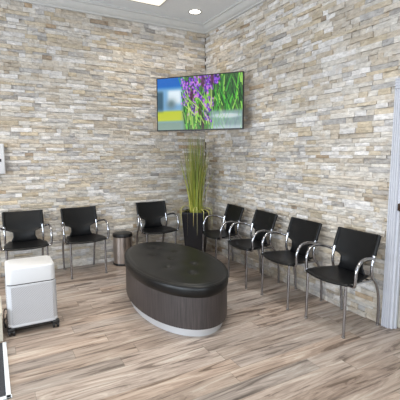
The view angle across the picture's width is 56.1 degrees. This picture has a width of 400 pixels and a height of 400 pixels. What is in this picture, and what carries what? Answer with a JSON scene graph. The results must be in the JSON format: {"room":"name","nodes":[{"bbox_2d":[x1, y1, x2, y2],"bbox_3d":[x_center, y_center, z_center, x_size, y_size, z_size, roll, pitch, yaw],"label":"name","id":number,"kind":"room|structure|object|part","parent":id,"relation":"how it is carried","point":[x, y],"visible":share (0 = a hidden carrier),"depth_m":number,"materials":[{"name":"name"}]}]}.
{"room":"waiting room","nodes":[
{"label":"waiting room","id":0,"kind":"room"},
{"bbox_2d":[0,0,205,276],"bbox_3d":[-2.192,-0.703,4.599,5.198,3.298,0.048,-4,8,-29],"label":"wall","id":1,"kind":"structure","parent":0,"point":[92,69],"depth_m":4.96,"materials":[{"name":"stone"}]},
{"bbox_2d":[0,143,5,173],"bbox_3d":[-2.408,-0.487,4.446,0.168,0.360,0.089,-4,8,-29],"label":"wall dispenser","id":2,"kind":"object","parent":1,"relation":"attached to","point":[2,155],"visible":1,"depth_m":4.44,"materials":[{"name":"white plastic"}]},
{"bbox_2d":[87,0,238,22],"bbox_3d":[-1.023,-2.039,0.492,7.270,0.100,8.270,-4,8,-29],"label":"ceiling","id":3,"kind":"structure","parent":0,"point":[172,8],"depth_m":4.93,"materials":[{"name":"paint"}]},
{"bbox_2d":[129,0,166,6],"bbox_3d":[-0.638,-2.466,4.469,0.610,0.012,0.610,-4,8,-29],"label":"ceiling light panel","id":4,"kind":"object","parent":3,"relation":"attached to","point":[158,3],"visible":1,"depth_m":4.74,"materials":[{"name":"white paint"}]},
{"bbox_2d":[188,9,201,14],"bbox_3d":[-0.067,-2.541,5.071,0.196,0.010,0.196,-4,8,-29],"label":"recessed light","id":5,"kind":"object","parent":3,"relation":"in","point":[191,11],"visible":1,"depth_m":5.05,"materials":[{"name":"white paint"}]},
{"bbox_2d":[0,249,399,399],"bbox_3d":[-1.017,1.456,0.916,7.270,0.100,8.270,-4,8,-29],"label":"floor","id":6,"kind":"structure","parent":0,"point":[101,347],"depth_m":2.91,"materials":[{"name":"brown wood"}]},
{"bbox_2d":[0,296,3,341],"bbox_3d":[-1.930,1.020,3.079,0.550,0.245,0.420,-4,8,-29],"label":"base cabinet","id":7,"kind":"object","parent":6,"relation":"on","point":[1,324],"visible":1,"depth_m":3.03,"materials":[{"name":"beige laminate"}]},
{"bbox_2d":[0,342,11,399],"bbox_3d":[-1.760,1.214,2.463,0.908,0.009,0.795,-4,8,-29],"label":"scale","id":8,"kind":"object","parent":6,"relation":"on","point":[5,390],"visible":1,"depth_m":2.56,"materials":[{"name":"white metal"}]},
{"bbox_2d":[0,209,52,260],"bbox_3d":[-2.084,0.557,4.489,0.574,0.824,0.501,-4,8,-29],"label":"armchair","id":9,"kind":"object","parent":6,"relation":"on","point":[23,225],"visible":0.9,"depth_m":4.54,"materials":[{"name":"black leather"}]},
{"bbox_3d":[-2.281,0.441,4.326,0.085,0.249,0.308,-4,8,-29],"label":"armrest","id":10,"kind":"part","parent":9,"relation":"part of","materials":[{"name":"silver metal"}]},
{"bbox_3d":[-2.348,0.555,4.534,0.034,0.809,0.163,-3,7,-22],"label":"leg","id":11,"kind":"part","parent":9,"relation":"part of","materials":[{"name":"silver metal"}]},
{"bbox_3d":[-2.157,0.319,4.591,0.438,0.376,0.109,-4,8,-29],"label":"backrest","id":12,"kind":"part","parent":9,"relation":"part of","materials":[{"name":"black leather"}]},
{"bbox_3d":[-2.054,0.528,4.432,0.470,0.040,0.380,-4,8,-29],"label":"seat","id":13,"kind":"part","parent":9,"relation":"part of","materials":[{"name":"black leather"}]},
{"bbox_3d":[-1.984,0.530,4.736,0.034,0.809,0.163,-5,9,-36],"label":"leg","id":14,"kind":"part","parent":9,"relation":"part of","materials":[{"name":"silver metal"}]},
{"bbox_3d":[-1.855,0.411,4.562,0.085,0.249,0.308,-4,8,-29],"label":"armrest","id":15,"kind":"part","parent":9,"relation":"part of","materials":[{"name":"silver metal"}]},
{"bbox_2d":[3,255,59,336],"bbox_3d":[-1.558,0.815,3.407,0.435,0.574,0.584,-4,8,-28],"label":"air purifier","id":16,"kind":"object","parent":6,"relation":"on","point":[30,282],"visible":1,"depth_m":3.17,"materials":[{"name":"grey plastic"}]},
{"bbox_3d":[-1.496,0.609,3.296,0.384,0.137,0.344,-4,8,-28],"label":"lid","id":17,"kind":"part","parent":16,"relation":"part of","materials":[{"name":"white plastic"}]},
{"bbox_2d":[60,206,108,279],"bbox_3d":[-1.493,0.518,4.805,0.574,0.824,0.501,-5,8,-33],"label":"armchair","id":18,"kind":"object","parent":6,"relation":"on","point":[79,219],"visible":1,"depth_m":4.85,"materials":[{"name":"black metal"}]},
{"bbox_3d":[-1.759,0.518,4.832,0.034,0.809,0.163,-4,8,-26],"label":"leg","id":19,"kind":"part","parent":18,"relation":"part of","materials":[{"name":"silver metal"}]},
{"bbox_3d":[-1.679,0.403,4.628,0.085,0.249,0.308,-5,8,-33],"label":"armrest","id":20,"kind":"part","parent":18,"relation":"part of","materials":[{"name":"silver metal"}]},
{"bbox_3d":[-1.556,0.741,4.537,0.025,0.434,0.030,-2,7,-18],"label":"leg","id":21,"kind":"part","parent":18,"relation":"part of","materials":[{"name":"silver metal"}]},
{"bbox_3d":[-1.575,0.281,4.902,0.438,0.376,0.109,-5,8,-33],"label":"backrest","id":22,"kind":"part","parent":18,"relation":"part of","materials":[{"name":"black leather"}]},
{"bbox_3d":[-1.460,0.488,4.750,0.470,0.040,0.380,-5,8,-33],"label":"seat","id":23,"kind":"part","parent":18,"relation":"part of","materials":[{"name":"black leather"}]},
{"bbox_3d":[-1.411,0.490,5.058,0.034,0.809,0.163,-6,9,-39],"label":"leg","id":24,"kind":"part","parent":18,"relation":"part of","materials":[{"name":"silver metal"}]},
{"bbox_3d":[-1.271,0.370,4.893,0.085,0.249,0.308,-5,8,-33],"label":"armrest","id":25,"kind":"part","parent":18,"relation":"part of","materials":[{"name":"silver metal"}]},
{"bbox_3d":[-1.199,0.713,4.768,0.030,0.434,0.025,6,9,41],"label":"leg","id":26,"kind":"part","parent":18,"relation":"part of","materials":[{"name":"silver metal"}]},
{"bbox_2d":[112,231,131,265],"bbox_3d":[-1.048,0.666,5.162,0.271,0.443,0.267,-4,8,-29],"label":"pedal bin","id":27,"kind":"object","parent":6,"relation":"on","point":[122,240],"visible":0.81,"depth_m":5.09,"materials":[{"name":"silver metal"}]},
{"bbox_3d":[-1.058,0.471,5.156,0.271,0.055,0.228,-4,8,-29],"label":"lid","id":28,"kind":"part","parent":27,"relation":"part of","materials":[{"name":"black plastic"}]},
{"bbox_2d":[136,201,178,243],"bbox_3d":[-0.630,0.451,5.346,0.574,0.824,0.501,-4,8,-29],"label":"armchair","id":29,"kind":"object","parent":6,"relation":"on","point":[152,213],"visible":0.96,"depth_m":5.40,"materials":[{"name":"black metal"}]},
{"bbox_3d":[-0.894,0.448,5.390,0.034,0.809,0.163,-3,7,-22],"label":"leg","id":30,"kind":"part","parent":29,"relation":"part of","materials":[{"name":"silver metal"}]},
{"bbox_3d":[-0.827,0.334,5.182,0.085,0.249,0.308,-4,8,-29],"label":"armrest","id":31,"kind":"part","parent":29,"relation":"part of","materials":[{"name":"silver metal"}]},
{"bbox_3d":[-0.703,0.213,5.447,0.438,0.376,0.109,-4,8,-29],"label":"backrest","id":32,"kind":"part","parent":29,"relation":"part of","materials":[{"name":"black leather"}]},
{"bbox_3d":[-0.601,0.422,5.288,0.470,0.040,0.380,-4,8,-29],"label":"seat","id":33,"kind":"part","parent":29,"relation":"part of","materials":[{"name":"black leather"}]},
{"bbox_3d":[-0.401,0.305,5.418,0.085,0.249,0.308,-4,8,-29],"label":"armrest","id":34,"kind":"part","parent":29,"relation":"part of","materials":[{"name":"silver metal"}]},
{"bbox_2d":[124,242,228,335],"bbox_3d":[-0.281,0.816,3.823,0.884,0.465,1.702,-3,8,-25],"label":"ottoman","id":35,"kind":"object","parent":6,"relation":"on","point":[179,289],"visible":1,"depth_m":3.24,"materials":[{"name":"brown leather"}]},
{"bbox_2d":[125,242,227,297],"bbox_3d":[-0.281,0.642,3.802,0.880,0.115,1.698,-3,8,-25],"label":"cushion","id":36,"kind":"object","parent":35,"relation":"on","point":[172,270],"depth_m":3.43,"materials":[{"name":"black leather"}]},
{"bbox_2d":[182,209,209,251],"bbox_3d":[-0.061,0.501,5.503,0.356,0.685,0.356,1,7,11],"label":"planter","id":37,"kind":"object","parent":6,"relation":"on","point":[192,235],"visible":0.74,"depth_m":5.35,"materials":[{"name":"black ceramic"}]},
{"bbox_2d":[178,136,215,228],"bbox_3d":[-0.055,-0.219,5.431,0.511,1.469,0.594,3,8,26],"label":"ornamental grass","id":38,"kind":"object","parent":37,"relation":"in","point":[195,194],"depth_m":5.35,"materials":[{"name":"green plant"}]},
{"bbox_2d":[202,203,245,262],"bbox_3d":[0.317,0.489,5.024,0.501,0.824,0.574,-3,7,-22],"label":"armchair","id":39,"kind":"object","parent":6,"relation":"on","point":[233,213],"visible":0.88,"depth_m":5.04,"materials":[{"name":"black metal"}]},
{"bbox_3d":[0.042,0.663,5.163,0.030,0.434,0.025,-1,7,-7],"label":"leg","id":40,"kind":"part","parent":39,"relation":"part of","materials":[{"name":"silver metal"}]},
{"bbox_3d":[0.194,0.328,5.219,0.308,0.249,0.085,-3,7,-22],"label":"armrest","id":41,"kind":"part","parent":39,"relation":"part of","materials":[{"name":"silver metal"}]},
{"bbox_3d":[0.202,0.710,4.771,0.030,0.434,0.025,-5,9,-37],"label":"leg","id":42,"kind":"part","parent":39,"relation":"part of","materials":[{"name":"silver metal"}]},
{"bbox_3d":[0.261,0.456,4.997,0.380,0.040,0.470,-3,7,-22],"label":"seat","id":43,"kind":"part","parent":39,"relation":"part of","materials":[{"name":"black leather"}]},
{"bbox_3d":[0.378,0.382,4.770,0.308,0.249,0.085,-3,7,-22],"label":"armrest","id":44,"kind":"part","parent":39,"relation":"part of","materials":[{"name":"silver metal"}]},
{"bbox_3d":[0.394,0.460,5.278,0.163,0.809,0.034,-2,7,-15],"label":"leg","id":45,"kind":"part","parent":39,"relation":"part of","materials":[{"name":"silver metal"}]},
{"bbox_3d":[0.455,0.259,5.052,0.109,0.376,0.438,-3,7,-22],"label":"backrest","id":46,"kind":"part","parent":39,"relation":"part of","materials":[{"name":"black leather"}]},
{"bbox_3d":[0.551,0.506,4.895,0.163,0.809,0.034,-4,8,-29],"label":"leg","id":47,"kind":"part","parent":39,"relation":"part of","materials":[{"name":"silver metal"}]},
{"bbox_2d":[228,209,279,288],"bbox_3d":[0.632,0.556,4.464,0.501,0.824,0.574,-3,8,-23],"label":"armchair","id":48,"kind":"object","parent":6,"relation":"on","point":[263,222],"visible":0.88,"depth_m":4.47,"materials":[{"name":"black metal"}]},
{"bbox_3d":[0.354,0.731,4.599,0.030,0.434,0.025,-1,7,-8],"label":"leg","id":49,"kind":"part","parent":48,"relation":"part of","materials":[{"name":"silver metal"}]},
{"bbox_3d":[0.504,0.396,4.657,0.308,0.249,0.085,-3,8,-23],"label":"armrest","id":50,"kind":"part","parent":48,"relation":"part of","materials":[{"name":"silver metal"}]},
{"bbox_3d":[0.521,0.778,4.210,0.030,0.434,0.025,-6,9,-38],"label":"leg","id":51,"kind":"part","parent":48,"relation":"part of","materials":[{"name":"silver metal"}]},
{"bbox_3d":[0.576,0.523,4.436,0.380,0.040,0.470,-3,8,-23],"label":"seat","id":52,"kind":"part","parent":48,"relation":"part of","materials":[{"name":"black leather"}]},
{"bbox_3d":[0.704,0.527,4.720,0.163,0.809,0.034,-2,7,-16],"label":"leg","id":53,"kind":"part","parent":48,"relation":"part of","materials":[{"name":"silver metal"}]},
{"bbox_3d":[0.697,0.450,4.212,0.308,0.249,0.085,-3,8,-23],"label":"armrest","id":54,"kind":"part","parent":48,"relation":"part of","materials":[{"name":"silver metal"}]},
{"bbox_3d":[0.768,0.326,4.495,0.109,0.376,0.438,-3,8,-23],"label":"backrest","id":55,"kind":"part","parent":48,"relation":"part of","materials":[{"name":"black leather"}]},
{"bbox_3d":[0.868,0.573,4.340,0.163,0.809,0.034,-4,8,-30],"label":"leg","id":56,"kind":"part","parent":48,"relation":"part of","materials":[{"name":"silver metal"}]},
{"bbox_2d":[260,217,322,309],"bbox_3d":[0.951,0.625,3.896,0.501,0.824,0.574,-3,8,-26],"label":"armchair","id":57,"kind":"object","parent":6,"relation":"on","point":[303,233],"visible":0.94,"depth_m":3.90,"materials":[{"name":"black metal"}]},
{"bbox_3d":[0.668,0.801,4.016,0.030,0.434,0.025,-1,7,-11],"label":"leg","id":58,"kind":"part","parent":57,"relation":"part of","materials":[{"name":"silver metal"}]},
{"bbox_3d":[0.813,0.465,4.082,0.308,0.249,0.085,-3,8,-26],"label":"armrest","id":59,"kind":"part","parent":57,"relation":"part of","materials":[{"name":"silver metal"}]},
{"bbox_3d":[0.896,0.592,3.865,0.380,0.040,0.470,-3,8,-26],"label":"seat","id":60,"kind":"part","parent":57,"relation":"part of","materials":[{"name":"black leather"}]},
{"bbox_3d":[0.856,0.847,3.636,0.030,0.434,0.025,-6,9,-41],"label":"leg","id":61,"kind":"part","parent":57,"relation":"part of","materials":[{"name":"silver metal"}]},
{"bbox_3d":[1.010,0.596,4.155,0.163,0.809,0.034,-3,7,-19],"label":"leg","id":62,"kind":"part","parent":57,"relation":"part of","materials":[{"name":"silver metal"}]},
{"bbox_3d":[1.028,0.518,3.647,0.308,0.249,0.085,-3,8,-26],"label":"armrest","id":63,"kind":"part","parent":57,"relation":"part of","materials":[{"name":"silver metal"}]},
{"bbox_3d":[1.084,0.394,3.933,0.109,0.376,0.438,-3,8,-26],"label":"backrest","id":64,"kind":"part","parent":57,"relation":"part of","materials":[{"name":"black leather"}]},
{"bbox_3d":[1.193,0.640,3.784,0.163,0.809,0.034,-5,8,-33],"label":"leg","id":65,"kind":"part","parent":57,"relation":"part of","materials":[{"name":"silver metal"}]},
{"bbox_2d":[304,227,381,338],"bbox_3d":[1.268,0.693,3.332,0.501,0.824,0.574,-4,8,-28],"label":"armchair","id":66,"kind":"object","parent":6,"relation":"on","point":[355,247],"visible":1,"depth_m":3.33,"materials":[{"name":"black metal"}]},
{"bbox_3d":[0.981,0.870,3.442,0.030,0.434,0.025,-2,7,-13],"label":"leg","id":67,"kind":"part","parent":66,"relation":"part of","materials":[{"name":"silver metal"}]},
{"bbox_3d":[1.123,0.534,3.513,0.308,0.249,0.085,-4,8,-28],"label":"armrest","id":68,"kind":"part","parent":66,"relation":"part of","materials":[{"name":"silver metal"}]},
{"bbox_3d":[1.214,0.661,3.299,0.380,0.040,0.470,-4,8,-28],"label":"seat","id":69,"kind":"part","parent":66,"relation":"part of","materials":[{"name":"black leather"}]},
{"bbox_3d":[1.317,0.663,3.593,0.163,0.809,0.034,-3,7,-21],"label":"leg","id":70,"kind":"part","parent":66,"relation":"part of","materials":[{"name":"silver metal"}]},
{"bbox_3d":[1.183,0.915,3.069,0.030,0.434,0.025,-7,9,-43],"label":"leg","id":71,"kind":"part","parent":66,"relation":"part of","materials":[{"name":"silver metal"}]},
{"bbox_3d":[1.399,0.461,3.374,0.109,0.376,0.438,-4,8,-28],"label":"backrest","id":72,"kind":"part","parent":66,"relation":"part of","materials":[{"name":"black leather"}]},
{"bbox_3d":[1.353,0.585,3.086,0.308,0.249,0.085,-4,8,-28],"label":"armrest","id":73,"kind":"part","parent":66,"relation":"part of","materials":[{"name":"silver metal"}]},
{"bbox_3d":[1.240,0.679,3.315,0.360,0.036,0.436,-4,8,-28],"label":"seat frame","id":74,"kind":"part","parent":66,"relation":"part of","materials":[{"name":"silver metal"}]},
{"bbox_3d":[1.514,0.707,3.228,0.163,0.809,0.034,-5,8,-35],"label":"leg","id":75,"kind":"part","parent":66,"relation":"part of","materials":[{"name":"silver metal"}]},
{"bbox_2d":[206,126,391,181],"bbox_3d":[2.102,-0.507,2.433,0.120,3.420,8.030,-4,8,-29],"label":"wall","id":76,"kind":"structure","parent":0,"point":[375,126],"depth_m":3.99,"materials":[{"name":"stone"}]},
{"bbox_2d":[381,77,399,328],"bbox_3d":[1.941,0.110,2.745,0.172,2.120,1.120,-4,8,-29],"label":"door frame","id":77,"kind":"structure","parent":76,"relation":"in","point":[390,317],"depth_m":3.18,"materials":[{"name":"paint"}]},
{"bbox_3d":[1.952,0.153,2.756,0.048,2.020,0.931,-4,8,-29],"label":"panel","id":78,"kind":"part","parent":77,"relation":"part of","materials":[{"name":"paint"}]},
{"bbox_2d":[205,0,399,323],"bbox_3d":[1.354,-0.587,3.600,0.047,3.298,5.198,-4,8,-29],"label":"wall","id":79,"kind":"structure","parent":0,"point":[317,71],"depth_m":3.92,"materials":[{"name":"stone"}]},
{"bbox_2d":[13,0,266,33],"bbox_3d":[-1.030,-1.927,0.481,6.995,0.120,7.995,-4,8,-29],"label":"trim","id":80,"kind":"structure","parent":79,"relation":"attached to","point":[241,6],"depth_m":4.97,"materials":[{"name":"white paint"}]},
{"bbox_2d":[156,71,243,131],"bbox_3d":[0.093,-1.292,5.145,1.205,0.700,0.639,3,7,22],"label":"television","id":81,"kind":"object","parent":79,"relation":"attached to","point":[215,101],"visible":1,"depth_m":4.84,"materials":[{"name":"black plastic"}]}
]}

